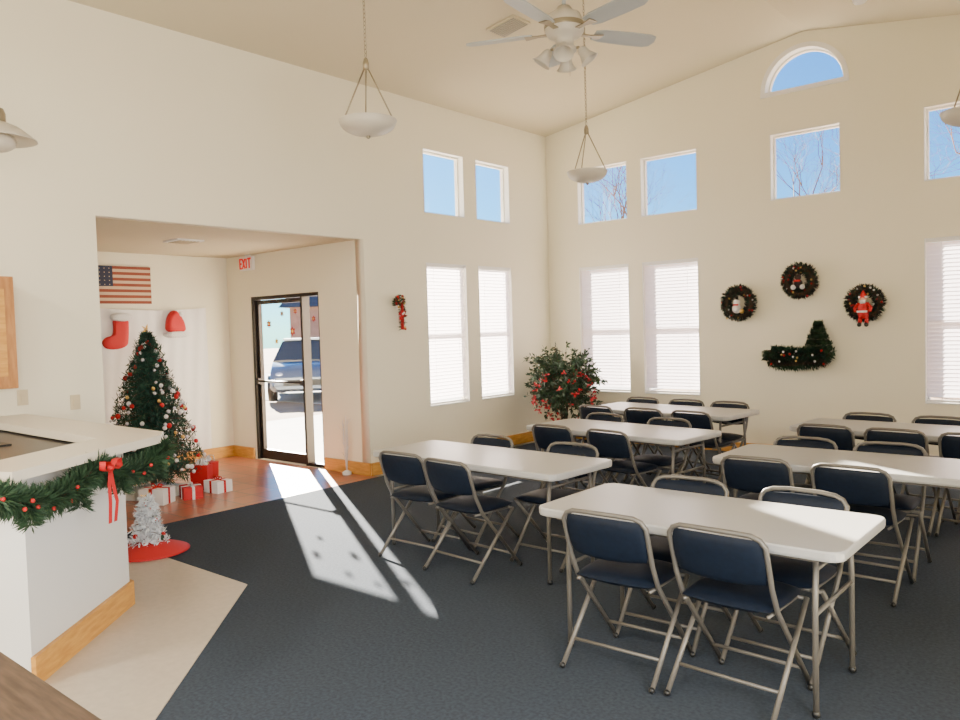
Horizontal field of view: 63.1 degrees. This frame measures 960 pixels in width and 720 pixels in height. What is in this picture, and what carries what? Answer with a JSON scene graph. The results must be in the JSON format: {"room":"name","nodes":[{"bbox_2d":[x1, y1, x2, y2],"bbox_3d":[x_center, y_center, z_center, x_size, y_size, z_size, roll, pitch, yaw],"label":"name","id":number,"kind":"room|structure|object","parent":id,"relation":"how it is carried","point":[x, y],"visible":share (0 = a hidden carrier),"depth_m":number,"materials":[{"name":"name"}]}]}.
{"room":"event hall","nodes":[
{"label":"event hall","id":0,"kind":"room"},
{"bbox_2d":[0,414,163,482],"bbox_3d":[-2.765,0.468,4.565,2.815,0.045,1.200,0,3,40],"label":"countertop","id":1,"kind":"structure","parent":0,"point":[88,437],"depth_m":4.25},
{"bbox_2d":[0,430,74,459],"bbox_3d":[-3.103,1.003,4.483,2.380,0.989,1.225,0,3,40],"label":"cooktop","id":2,"kind":"object","parent":1,"relation":"in","point":[12,444],"visible":0.21,"depth_m":4.64,"materials":[{"name":"black glass"}]},
{"bbox_2d":[45,558,246,719],"bbox_3d":[-3.430,1.599,2.400,4.580,0.006,6.470,0,3,40],"label":"floor","id":3,"kind":"structure","parent":0,"point":[131,670],"depth_m":4.07,"materials":[{"name":"beige tile"}]},
{"bbox_2d":[0,652,100,719],"bbox_3d":[-1.421,1.180,1.891,1.350,0.744,0.550,0,3,40],"label":"console table","id":4,"kind":"object","parent":3,"relation":"on","point":[23,695],"visible":1,"depth_m":1.84,"materials":[{"name":"brown wood"}]},
{"bbox_2d":[0,453,128,672],"bbox_3d":[-2.629,0.975,4.811,0.734,0.993,2.682,-3,3,-31],"label":"bar half wall","id":5,"kind":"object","parent":3,"relation":"on","point":[52,577],"visible":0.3,"depth_m":3.84,"materials":[{"name":"white paint"}]},
{"bbox_2d":[31,579,134,680],"bbox_3d":[-2.536,1.396,4.881,0.577,0.140,2.719,-3,3,-32],"label":"trim","id":6,"kind":"structure","parent":5,"relation":"attached to","point":[53,656],"depth_m":4.02,"materials":[{"name":"brown wood"}]},
{"bbox_2d":[0,434,177,533],"bbox_3d":[-1.892,0.619,3.838,0.225,0.365,1.424,-1,2,7],"label":"garland","id":7,"kind":"object","parent":5,"relation":"attached to","point":[36,504],"visible":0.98,"depth_m":3.68,"materials":[{"name":"green plant"}]},
{"bbox_2d":[97,251,233,450],"bbox_3d":[-4.539,0.060,8.919,0.165,2.800,3.724,0,3,40],"label":"wall","id":8,"kind":"structure","parent":0,"point":[177,282],"depth_m":9.85,"materials":[{"name":"beige paint"}]},
{"bbox_2d":[100,308,211,451],"bbox_3d":[-3.933,0.269,9.492,0.018,1.800,1.400,0,3,40],"label":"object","id":9,"kind":"structure","parent":8,"relation":"attached to","point":[187,357],"depth_m":9.71,"materials":[{"name":"white fabric"}]},
{"bbox_2d":[102,313,131,349],"bbox_3d":[-4.210,-0.335,9.080,0.085,0.423,0.346,0,3,40],"label":"stocking","id":10,"kind":"object","parent":9,"relation":"attached to","point":[119,339],"visible":1,"depth_m":9.07,"materials":[{"name":"red fabric"}]},
{"bbox_2d":[163,310,188,337],"bbox_3d":[-3.740,-0.443,9.623,0.100,0.339,0.320,0,3,40],"label":"hat","id":11,"kind":"object","parent":9,"relation":"attached to","point":[175,326],"visible":1,"depth_m":9.58,"materials":[{"name":"red fabric"}]},
{"bbox_2d":[177,431,533,475],"bbox_3d":[-2.298,1.208,9.377,2.723,0.140,7.200,0,3,40],"label":"baseboard","id":12,"kind":"structure","parent":8,"relation":"attached to","point":[360,468],"depth_m":10.02,"materials":[{"name":"brown wood"}]},
{"bbox_2d":[96,218,350,257],"bbox_3d":[-3.558,-1.292,7.997,2.700,0.120,3.724,0,3,40],"label":"ceiling","id":13,"kind":"structure","parent":0,"point":[112,235],"depth_m":8.27,"materials":[{"name":"beige paint"}]},
{"bbox_2d":[163,238,204,244],"bbox_3d":[-3.106,-1.241,8.192,0.300,0.024,0.300,0,3,40],"label":"ceiling vent","id":14,"kind":"object","parent":13,"relation":"in","point":[177,240],"visible":1,"depth_m":8.13,"materials":[{"name":"white metal"}]},
{"bbox_2d":[126,456,374,531],"bbox_3d":[-3.388,1.415,8.033,2.800,0.100,3.724,0,3,40],"label":"floor","id":15,"kind":"structure","parent":0,"point":[254,481],"depth_m":8.24,"materials":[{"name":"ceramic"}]},
{"bbox_2d":[138,483,175,505],"bbox_3d":[-3.111,1.283,7.524,0.266,0.195,0.206,-1,2,12],"label":"gift box","id":16,"kind":"object","parent":15,"relation":"on","point":[163,494],"visible":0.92,"depth_m":7.45,"materials":[{"name":"white paper"}]},
{"bbox_2d":[109,324,208,500],"bbox_3d":[-3.384,0.496,8.024,1.076,1.737,1.096,-2,2,-15],"label":"tree","id":17,"kind":"object","parent":15,"relation":"on","point":[149,408],"visible":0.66,"depth_m":7.91,"materials":[{"name":"green plant"}]},
{"bbox_2d":[179,481,202,500],"bbox_3d":[-2.858,1.282,7.729,0.186,0.165,0.226,-3,3,-32],"label":"gift box","id":18,"kind":"object","parent":15,"relation":"on","point":[190,491],"visible":1,"depth_m":7.65,"materials":[{"name":"red paper"}]},
{"bbox_2d":[190,458,212,489],"bbox_3d":[-2.893,1.181,8.121,0.200,0.330,0.113,-1,2,12],"label":"gift bag","id":19,"kind":"object","parent":15,"relation":"on","point":[206,473],"visible":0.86,"depth_m":8.07,"materials":[{"name":"red paper"}]},
{"bbox_2d":[202,455,218,477],"bbox_3d":[-2.934,1.179,8.443,0.200,0.310,0.110,0,3,29],"label":"gift bag","id":20,"kind":"object","parent":15,"relation":"on","point":[215,463],"visible":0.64,"depth_m":8.42,"materials":[{"name":"red paper"}]},
{"bbox_2d":[204,476,232,493],"bbox_3d":[-2.682,1.266,7.999,0.226,0.165,0.186,0,3,35],"label":"gift box","id":21,"kind":"object","parent":15,"relation":"on","point":[217,485],"visible":1,"depth_m":7.94,"materials":[{"name":"white paper"}]},
{"bbox_2d":[337,416,351,474],"bbox_3d":[-1.488,0.947,8.710,0.140,0.668,0.138,0,3,40],"label":"decoration","id":22,"kind":"object","parent":15,"relation":"on","point":[345,442],"visible":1,"depth_m":8.70,"materials":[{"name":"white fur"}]},
{"bbox_2d":[0,0,551,476],"bbox_3d":[-3.263,-0.676,6.262,0.140,4.418,13.000,0,3,40],"label":"wall","id":23,"kind":"structure","parent":0,"point":[130,119],"depth_m":7.29,"materials":[{"name":"beige paint"}]},
{"bbox_2d":[0,276,18,388],"bbox_3d":[-3.762,-0.172,5.301,0.325,0.800,1.020,0,3,40],"label":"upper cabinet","id":24,"kind":"object","parent":23,"relation":"attached to","point":[8,347],"visible":1,"depth_m":5.55,"materials":[{"name":"brown wood"}]},
{"bbox_2d":[17,389,28,405],"bbox_3d":[-3.461,0.284,5.917,0.011,0.118,0.075,0,3,40],"label":"wall outlet plate","id":25,"kind":"object","parent":23,"relation":"attached to","point":[22,395],"visible":1,"depth_m":5.91,"materials":[{"name":"beige plastic"}]},
{"bbox_2d":[70,394,80,409],"bbox_3d":[-3.214,0.335,6.209,0.011,0.118,0.075,0,3,40],"label":"wall outlet plate","id":26,"kind":"object","parent":23,"relation":"attached to","point":[75,404],"visible":1,"depth_m":6.20,"materials":[{"name":"beige plastic"}]},
{"bbox_2d":[392,294,407,329],"bbox_3d":[-0.912,-0.544,8.830,0.130,0.418,0.208,0,3,40],"label":"swag","id":27,"kind":"object","parent":23,"relation":"attached to","point":[399,300],"visible":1,"depth_m":8.83,"materials":[{"name":"red fabric"}]},
{"bbox_2d":[422,148,464,217],"bbox_3d":[-0.480,-2.135,9.515,0.137,0.760,0.716,0,3,40],"label":"window","id":28,"kind":"structure","parent":23,"relation":"in","point":[458,160],"depth_m":9.76,"materials":[{"name":"white"}]},
{"bbox_2d":[426,263,469,406],"bbox_3d":[-0.427,-0.315,9.591,0.137,1.715,0.716,0,3,40],"label":"window","id":29,"kind":"structure","parent":23,"relation":"in","point":[464,270],"depth_m":9.81,"materials":[{"name":"white plastic"}]},
{"bbox_2d":[427,264,467,404],"bbox_3d":[-0.410,-0.320,9.577,0.046,1.688,0.696,0,3,40],"label":"window blind","id":30,"kind":"object","parent":29,"relation":"attached to","point":[445,283],"visible":1,"depth_m":9.58,"materials":[{"name":"white paint"}]},
{"bbox_2d":[475,159,509,223],"bbox_3d":[0.124,-2.183,10.227,0.137,0.760,0.682,0,3,40],"label":"window","id":31,"kind":"structure","parent":23,"relation":"in","point":[504,173],"depth_m":10.46,"materials":[{"name":"white"}]},
{"bbox_2d":[478,266,514,399],"bbox_3d":[0.177,-0.363,10.303,0.137,1.715,0.682,0,3,40],"label":"window","id":32,"kind":"structure","parent":23,"relation":"in","point":[509,273],"depth_m":10.52,"materials":[{"name":"white plastic"}]},
{"bbox_2d":[479,267,512,397],"bbox_3d":[0.193,-0.367,10.289,0.046,1.688,0.662,0,3,40],"label":"window blind","id":33,"kind":"object","parent":32,"relation":"attached to","point":[494,290],"visible":1,"depth_m":10.30,"materials":[{"name":"white paint"}]},
{"bbox_2d":[226,240,362,468],"bbox_3d":[-2.324,-0.031,9.571,2.701,2.800,0.140,0,3,40],"label":"wall","id":34,"kind":"structure","parent":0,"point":[329,270],"depth_m":9.05,"materials":[{"name":"beige paint"}]},
{"bbox_2d":[239,255,254,270],"bbox_3d":[-2.944,-1.230,9.883,0.270,0.195,0.064,0,3,40],"label":"exit sign","id":35,"kind":"object","parent":34,"relation":"attached to","point":[246,263],"visible":1,"depth_m":9.84,"materials":[{"name":"white paint"}]},
{"bbox_2d":[251,292,324,467],"bbox_3d":[-2.330,0.234,9.582,1.376,2.067,0.129,0,3,40],"label":"door","id":36,"kind":"structure","parent":34,"relation":"in","point":[308,458],"depth_m":9.58,"materials":[{"name":"brown metal"}]},
{"bbox_2d":[69,0,959,136],"bbox_3d":[-0.574,-3.170,3.817,7.500,0.772,13.400,0,3,40],"label":"ceiling","id":37,"kind":"structure","parent":0,"point":[418,50],"depth_m":8.02,"materials":[{"name":"beige paint"}]},
{"bbox_2d":[0,108,37,152],"bbox_3d":[-2.931,-2.113,4.678,0.428,1.721,0.428,0,3,40],"label":"dome pendant lamp","id":38,"kind":"object","parent":37,"relation":"hanging from","point":[12,137],"visible":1,"depth_m":4.69,"materials":[{"name":"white glass"}]},
{"bbox_2d":[338,0,396,138],"bbox_3d":[-0.796,-2.381,5.371,0.402,1.707,0.402,0,3,40],"label":"pendant lamp","id":39,"kind":"object","parent":37,"relation":"hanging from","point":[366,124],"visible":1,"depth_m":5.31,"materials":[{"name":"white glass"}]},
{"bbox_2d":[486,14,529,37],"bbox_3d":[0.276,-3.249,7.620,0.339,0.076,0.270,0,3,40],"label":"ceiling air vent","id":40,"kind":"object","parent":37,"relation":"attached to","point":[513,23],"depth_m":7.59,"materials":[{"name":"white metal"}]},
{"bbox_2d":[466,0,655,72],"bbox_3d":[0.559,-2.695,5.330,1.353,1.474,1.336,0,3,40],"label":"ceiling fan","id":41,"kind":"object","parent":37,"relation":"hanging from","point":[564,25],"depth_m":5.32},
{"bbox_2d":[567,0,607,184],"bbox_3d":[0.977,-2.507,7.246,0.381,1.759,0.381,0,3,40],"label":"pendant lamp","id":42,"kind":"object","parent":37,"relation":"hanging from","point":[586,175],"visible":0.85,"depth_m":7.20,"materials":[{"name":"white glass"}]},
{"bbox_2d":[852,0,866,4],"bbox_3d":[3.692,-3.492,7.596,0.140,0.045,0.140,0,3,40],"label":"smoke detector","id":43,"kind":"object","parent":37,"relation":"attached to","point":[855,2],"visible":1,"depth_m":7.58,"materials":[{"name":"white paint"}]},
{"bbox_2d":[939,89,959,126],"bbox_3d":[3.408,-2.421,5.413,0.402,1.619,0.402,0,3,40],"label":"pendant lamp","id":44,"kind":"object","parent":37,"relation":"hanging from","point":[951,116],"visible":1,"depth_m":5.43,"materials":[{"name":"white glass"}]},
{"bbox_2d":[127,439,959,719],"bbox_3d":[-0.400,1.498,3.980,7.000,0.100,13.000,0,3,40],"label":"floor","id":45,"kind":"structure","parent":0,"point":[323,626],"depth_m":4.09,"materials":[{"name":"carpet"}]},
{"bbox_2d":[127,490,189,561],"bbox_3d":[-2.469,1.204,5.806,0.580,0.474,0.580,0,3,40],"label":"tree","id":46,"kind":"object","parent":45,"relation":"on","point":[149,541],"visible":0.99,"depth_m":5.75,"materials":[{"name":"white plastic"}]},
{"bbox_2d":[378,450,470,567],"bbox_3d":[-0.394,0.998,5.545,0.482,0.768,0.514,0,3,40],"label":"folding chair","id":47,"kind":"object","parent":45,"relation":"on","point":[399,469],"visible":0.85,"depth_m":5.41,"materials":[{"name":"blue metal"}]},
{"bbox_2d":[422,457,522,584],"bbox_3d":[-0.054,1.003,5.177,0.482,0.768,0.514,1,3,45],"label":"folding chair","id":48,"kind":"object","parent":45,"relation":"on","point":[446,478],"visible":1,"depth_m":5.05,"materials":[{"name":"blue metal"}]},
{"bbox_2d":[431,434,519,551],"bbox_3d":[-0.048,0.973,5.890,0.482,0.768,0.514,1,3,43],"label":"folding chair","id":49,"kind":"object","parent":45,"relation":"on","point":[481,484],"visible":0.53,"depth_m":5.89,"materials":[{"name":"grey metal"}]},
{"bbox_2d":[373,440,611,584],"bbox_3d":[0.044,1.017,5.475,1.720,0.710,0.660,1,3,43],"label":"folding table","id":50,"kind":"object","parent":45,"relation":"on","point":[547,467],"visible":0.69,"depth_m":5.16,"materials":[{"name":"grey plastic"}]},
{"bbox_2d":[510,442,598,572],"bbox_3d":[0.517,0.979,5.353,0.482,0.768,0.514,0,3,41],"label":"folding chair","id":51,"kind":"object","parent":45,"relation":"on","point":[539,496],"visible":0.53,"depth_m":5.39,"materials":[{"name":"grey metal"}]},
{"bbox_2d":[531,423,594,507],"bbox_3d":[0.767,0.912,6.779,0.482,0.768,0.514,1,3,44],"label":"folding chair","id":52,"kind":"object","parent":45,"relation":"on","point":[543,437],"visible":0.26,"depth_m":6.60,"materials":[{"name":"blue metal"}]},
{"bbox_2d":[522,341,607,420],"bbox_3d":[1.093,0.445,10.278,1.185,1.392,1.031,0,3,32],"label":"ficus tree","id":53,"kind":"object","parent":45,"relation":"on","point":[559,395],"visible":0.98,"depth_m":10.13,"materials":[{"name":"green plant"}]},
{"bbox_2d":[562,412,623,490],"bbox_3d":[1.014,0.889,7.154,0.514,0.768,0.482,-4,3,-44],"label":"folding chair","id":54,"kind":"object","parent":45,"relation":"on","point":[594,415],"visible":0.18,"depth_m":7.26,"materials":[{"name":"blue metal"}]},
{"bbox_2d":[579,404,632,480],"bbox_3d":[1.360,0.834,8.252,0.514,0.768,0.482,-4,3,-45],"label":"folding chair","id":55,"kind":"object","parent":45,"relation":"on","point":[583,411],"visible":0.24,"depth_m":8.07,"materials":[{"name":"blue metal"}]},
{"bbox_2d":[586,428,661,486],"bbox_3d":[1.181,0.918,6.346,0.514,0.768,0.482,-4,3,-41],"label":"folding chair","id":56,"kind":"object","parent":45,"relation":"on","point":[617,446],"visible":0.59,"depth_m":6.18,"materials":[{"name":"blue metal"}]},
{"bbox_2d":[527,418,721,490],"bbox_3d":[1.192,0.933,6.675,0.660,0.710,1.600,-4,3,-44],"label":"folding table","id":57,"kind":"object","parent":45,"relation":"on","point":[670,436],"visible":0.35,"depth_m":6.34,"materials":[{"name":"grey plastic"}]},
{"bbox_2d":[560,508,691,693],"bbox_3d":[0.697,1.044,3.677,0.482,0.768,0.514,0,3,38],"label":"folding chair","id":58,"kind":"object","parent":45,"relation":"on","point":[623,549],"visible":0.94,"depth_m":3.53,"materials":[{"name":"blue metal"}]},
{"bbox_2d":[607,396,658,459],"bbox_3d":[1.679,0.808,8.637,0.514,0.768,0.482,-4,3,-45],"label":"folding chair","id":59,"kind":"object","parent":45,"relation":"on","point":[645,399],"visible":0.23,"depth_m":8.74,"materials":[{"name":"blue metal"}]},
{"bbox_2d":[622,407,684,481],"bbox_3d":[1.762,0.838,7.875,0.482,0.768,0.514,1,3,42],"label":"folding chair","id":60,"kind":"object","parent":45,"relation":"on","point":[640,416],"visible":0.41,"depth_m":7.71,"materials":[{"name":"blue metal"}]},
{"bbox_2d":[626,417,691,485],"bbox_3d":[1.497,0.896,6.648,0.482,0.768,0.514,1,3,44],"label":"folding chair","id":61,"kind":"object","parent":45,"relation":"on","point":[664,461],"visible":0.35,"depth_m":6.65,"materials":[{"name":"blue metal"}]},
{"bbox_2d":[613,475,735,656],"bbox_3d":[0.992,1.021,4.027,0.482,0.768,0.514,0,3,38],"label":"folding chair","id":62,"kind":"object","parent":45,"relation":"on","point":[660,545],"visible":0.48,"depth_m":4.08,"materials":[{"name":"grey metal"}]},
{"bbox_2d":[594,402,758,481],"bbox_3d":[1.943,0.854,8.055,0.700,0.710,1.680,-4,3,-45],"label":"folding table","id":63,"kind":"object","parent":45,"relation":"on","point":[718,414],"visible":0.43,"depth_m":7.74,"materials":[{"name":"grey plastic"}]},
{"bbox_2d":[646,398,707,473],"bbox_3d":[2.066,0.813,8.246,0.514,0.768,0.482,-4,3,-45],"label":"folding chair","id":64,"kind":"object","parent":45,"relation":"on","point":[685,402],"visible":0.2,"depth_m":8.34,"materials":[{"name":"grey metal"}]},
{"bbox_2d":[671,410,735,484],"bbox_3d":[2.148,0.843,7.485,0.514,0.768,0.482,-4,3,-42],"label":"folding chair","id":65,"kind":"object","parent":45,"relation":"on","point":[698,421],"visible":0.41,"depth_m":7.30,"materials":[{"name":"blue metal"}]},
{"bbox_2d":[539,483,885,718],"bbox_3d":[1.051,1.062,3.679,1.430,0.710,0.710,0,3,40],"label":"folding table","id":66,"kind":"object","parent":45,"relation":"on","point":[812,534],"visible":0.73,"depth_m":3.49,"materials":[{"name":"grey plastic"}]},
{"bbox_2d":[690,401,749,484],"bbox_3d":[2.418,0.818,7.891,0.514,0.768,0.482,-4,3,-45],"label":"folding chair","id":67,"kind":"object","parent":45,"relation":"on","point":[731,437],"visible":0.42,"depth_m":7.94,"materials":[{"name":"grey metal"}]},
{"bbox_2d":[664,522,809,719],"bbox_3d":[1.114,1.045,3.350,0.482,0.768,0.514,1,3,42],"label":"folding chair","id":68,"kind":"object","parent":45,"relation":"on","point":[737,574],"visible":0.96,"depth_m":3.21,"materials":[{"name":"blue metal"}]},
{"bbox_2d":[720,455,794,500],"bbox_3d":[1.827,0.957,4.964,0.482,0.768,0.514,0,3,38],"label":"folding chair","id":69,"kind":"object","parent":45,"relation":"on","point":[744,475],"visible":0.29,"depth_m":4.77,"materials":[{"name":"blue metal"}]},
{"bbox_2d":[718,486,856,690],"bbox_3d":[1.428,1.023,3.657,0.482,0.768,0.514,1,3,43],"label":"folding chair","id":70,"kind":"object","parent":45,"relation":"on","point":[795,572],"visible":0.58,"depth_m":3.63,"materials":[{"name":"grey metal"}]},
{"bbox_2d":[773,436,837,495],"bbox_3d":[2.143,0.933,5.322,0.482,0.768,0.514,0,3,40],"label":"folding chair","id":71,"kind":"object","parent":45,"relation":"on","point":[832,445],"visible":0.22,"depth_m":5.45,"materials":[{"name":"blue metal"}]},
{"bbox_2d":[797,423,855,484],"bbox_3d":[2.861,0.871,6.296,0.482,0.768,0.514,1,3,43],"label":"folding chair","id":72,"kind":"object","parent":45,"relation":"on","point":[844,439],"visible":0.2,"depth_m":6.06,"materials":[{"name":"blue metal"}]},
{"bbox_2d":[713,444,959,497],"bbox_3d":[2.381,0.976,4.830,1.700,0.710,0.700,0,3,40],"label":"folding table","id":73,"kind":"object","parent":45,"relation":"on","point":[903,469],"visible":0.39,"depth_m":4.79,"materials":[{"name":"grey plastic"}]},
{"bbox_2d":[810,463,914,607],"bbox_3d":[2.248,0.960,4.595,0.482,0.768,0.514,1,3,42],"label":"folding chair","id":74,"kind":"object","parent":45,"relation":"on","point":[862,491],"visible":0.62,"depth_m":4.41,"materials":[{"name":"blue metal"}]},
{"bbox_2d":[842,412,896,493],"bbox_3d":[3.218,0.848,6.602,0.482,0.768,0.514,1,3,43],"label":"folding chair","id":75,"kind":"object","parent":45,"relation":"on","point":[848,416],"visible":0.17,"depth_m":6.75,"materials":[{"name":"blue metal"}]},
{"bbox_2d":[789,418,959,484],"bbox_3d":[3.400,0.891,6.139,1.700,0.710,0.680,1,3,43],"label":"folding table","id":76,"kind":"object","parent":45,"relation":"on","point":[932,431],"visible":0.28,"depth_m":6.28,"materials":[{"name":"grey plastic"}]},
{"bbox_2d":[853,441,931,582],"bbox_3d":[2.562,0.936,4.967,0.482,0.768,0.514,0,3,37],"label":"folding chair","id":77,"kind":"object","parent":45,"relation":"on","point":[905,503],"visible":0.46,"depth_m":4.93,"materials":[{"name":"grey metal"}]},
{"bbox_2d":[863,427,943,535],"bbox_3d":[3.232,0.875,5.961,0.482,0.768,0.514,1,3,43],"label":"folding chair","id":78,"kind":"object","parent":45,"relation":"on","point":[920,439],"visible":0.36,"depth_m":5.76,"materials":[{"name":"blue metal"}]},
{"bbox_2d":[900,415,959,524],"bbox_3d":[3.618,0.852,6.225,0.482,0.768,0.514,1,3,43],"label":"folding chair","id":79,"kind":"object","parent":45,"relation":"on","point":[917,419],"visible":0.26,"depth_m":6.37,"materials":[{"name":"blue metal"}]},
{"bbox_2d":[934,432,959,536],"bbox_3d":[3.596,0.878,5.618,0.482,0.768,0.514,1,3,43],"label":"folding chair","id":80,"kind":"object","parent":45,"relation":"on","point":[949,447],"visible":0.69,"depth_m":5.58,"materials":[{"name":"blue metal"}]},
{"bbox_2d":[545,14,959,455],"bbox_3d":[3.734,-1.277,8.915,7.380,4.990,0.140,0,3,40],"label":"wall","id":81,"kind":"structure","parent":0,"point":[874,230],"depth_m":9.01,"materials":[{"name":"beige paint"}]},
{"bbox_2d":[577,161,627,224],"bbox_3d":[1.677,-2.243,10.577,0.770,0.760,0.137,0,3,40],"label":"window","id":82,"kind":"structure","parent":81,"relation":"in","point":[580,186],"depth_m":10.79,"materials":[{"name":"white"}]},
{"bbox_2d":[579,264,630,392],"bbox_3d":[1.730,-0.422,10.653,0.770,1.715,0.137,0,3,40],"label":"window","id":83,"kind":"structure","parent":81,"relation":"in","point":[580,273],"depth_m":10.82,"materials":[{"name":"white"}]},
{"bbox_2d":[580,264,630,390],"bbox_3d":[1.716,-0.426,10.636,0.750,1.688,0.046,0,3,40],"label":"window blind","id":84,"kind":"object","parent":83,"relation":"attached to","point":[605,297],"visible":0.86,"depth_m":10.62,"materials":[{"name":"white paint"}]},
{"bbox_2d":[640,148,696,216],"bbox_3d":[2.420,-2.238,9.947,0.775,0.760,0.137,0,3,40],"label":"window","id":85,"kind":"structure","parent":81,"relation":"in","point":[643,161],"depth_m":10.15,"materials":[{"name":"white"}]},
{"bbox_2d":[642,258,700,395],"bbox_3d":[2.473,-0.418,10.024,0.775,1.715,0.137,0,3,40],"label":"window","id":86,"kind":"structure","parent":81,"relation":"in","point":[643,268],"depth_m":10.21,"materials":[{"name":"white"}]},
{"bbox_2d":[643,259,699,393],"bbox_3d":[2.459,-0.421,10.007,0.755,1.688,0.046,0,3,40],"label":"window blind","id":87,"kind":"object","parent":86,"relation":"attached to","point":[671,288],"visible":1,"depth_m":10.00,"materials":[{"name":"white paint"}]},
{"bbox_2d":[576,437,771,450],"bbox_3d":[3.749,1.059,8.950,7.100,0.120,0.022,0,3,40],"label":"baseboard","id":88,"kind":"structure","parent":81,"relation":"attached to","point":[728,448],"depth_m":9.56,"materials":[{"name":"brown wood"}]},
{"bbox_2d":[720,283,756,321],"bbox_3d":[3.074,-0.680,9.298,0.484,0.479,0.197,0,3,40],"label":"wreath","id":89,"kind":"object","parent":81,"relation":"attached to","point":[736,312],"visible":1,"depth_m":9.26,"materials":[{"name":"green plant"}]},
{"bbox_2d":[761,319,835,372],"bbox_3d":[3.599,-0.156,8.865,0.836,0.605,0.224,0,3,40],"label":"swag","id":90,"kind":"object","parent":81,"relation":"attached to","point":[814,355],"visible":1,"depth_m":8.77,"materials":[{"name":"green plant"}]},
{"bbox_2d":[780,261,819,299],"bbox_3d":[3.613,-0.899,8.830,0.450,0.454,0.191,0,3,40],"label":"wreath","id":91,"kind":"object","parent":81,"relation":"attached to","point":[796,289],"visible":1,"depth_m":8.80,"materials":[{"name":"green plant"}]},
{"bbox_2d":[760,41,848,98],"bbox_3d":[3.663,-3.298,8.816,0.960,0.520,0.147,0,3,40],"label":"window","id":92,"kind":"structure","parent":81,"relation":"in","point":[796,50],"depth_m":8.82,"materials":[{"name":"white"}]},
{"bbox_2d":[770,122,840,200],"bbox_3d":[3.697,-2.230,8.865,0.768,0.760,0.137,0,3,40],"label":"window","id":93,"kind":"structure","parent":81,"relation":"in","point":[773,175],"depth_m":9.03,"materials":[{"name":"white"}]},
{"bbox_2d":[843,283,887,326],"bbox_3d":[4.129,-0.595,8.395,0.452,0.477,0.208,0,3,40],"label":"wreath","id":94,"kind":"object","parent":81,"relation":"attached to","point":[862,311],"visible":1,"depth_m":8.34,"materials":[{"name":"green plant"}]},
{"bbox_2d":[924,100,959,180],"bbox_3d":[4.902,-2.222,7.844,0.770,0.760,0.137,0,3,40],"label":"window","id":95,"kind":"structure","parent":81,"relation":"in","point":[927,109],"depth_m":8.07,"materials":[{"name":"white"}]},
{"bbox_2d":[924,236,959,404],"bbox_3d":[4.955,-0.402,7.920,0.770,1.715,0.137,0,3,40],"label":"window","id":96,"kind":"structure","parent":81,"relation":"in","point":[925,271],"depth_m":8.12,"materials":[{"name":"white"}]},
{"bbox_2d":[926,237,959,402],"bbox_3d":[4.941,-0.406,7.904,0.750,1.688,0.046,0,3,40],"label":"window blind","id":97,"kind":"object","parent":96,"relation":"attached to","point":[942,256],"visible":1,"depth_m":8.05,"materials":[{"name":"white paint"}]},
{"label":"outside","id":98,"kind":"structure","parent":0,"visible":0},
{"bbox_2d":[264,348,959,420],"bbox_3d":[4.284,1.018,15.073,140.000,0.100,140.000,0,3,40],"label":"ground","id":99,"kind":"structure","parent":98,"point":[276,410],"depth_m":18.10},
{"bbox_2d":[266,414,323,462],"bbox_3d":[-2.037,1.233,13.029,6.000,0.020,5.100,0,3,40],"label":"concrete walk","id":100,"kind":"structure","parent":99,"relation":"on","point":[284,434],"depth_m":12.98,"materials":[{"name":"grey concrete"}]},
{"bbox_2d":[278,296,318,337],"bbox_3d":[-2.826,-2.720,48.419,17.000,5.000,8.000,-1,2,5],"label":"neighbouring building","id":101,"kind":"structure","parent":99,"relation":"on","point":[295,322],"depth_m":45.60,"materials":[{"name":"brick"}]},
{"bbox_2d":[265,373,673,403],"bbox_3d":[-5.430,0.821,25.264,22.000,0.020,8.000,0,3,40],"label":"asphalt lot","id":102,"kind":"structure","parent":99,"relation":"on","point":[297,397],"depth_m":20.56,"materials":[{"name":"grey asphalt"}]},
{"bbox_2d":[267,337,320,401],"bbox_3d":[-4.600,0.185,20.961,1.870,1.550,4.430,-2,2,-10],"label":"parked car","id":103,"kind":"object","parent":102,"relation":"on","point":[287,363],"visible":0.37,"depth_m":19.23,"materials":[{"name":"blue paint"}]},
{"bbox_2d":[584,161,692,221],"bbox_3d":[4.377,-4.067,28.654,5.764,8.938,7.750,0,3,28],"label":"bare tree","id":104,"kind":"object","parent":99,"relation":"on","point":[623,212],"visible":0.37,"depth_m":28.60,"materials":[{"name":"brown plant"}]},
{"bbox_2d":[679,128,959,208],"bbox_3d":[12.329,-4.694,27.392,6.631,9.841,10.577,-3,3,-33],"label":"bare tree","id":105,"kind":"object","parent":99,"relation":"on","point":[821,139],"visible":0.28,"depth_m":27.33,"materials":[{"name":"brown plant"}]},
{"bbox_2d":[814,109,959,191],"bbox_3d":[14.329,-4.433,22.962,8.574,9.558,11.358,-1,3,23],"label":"bare tree","id":106,"kind":"object","parent":99,"relation":"on","point":[951,129],"visible":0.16,"depth_m":20.50,"materials":[{"name":"brown plant"}]}
]}

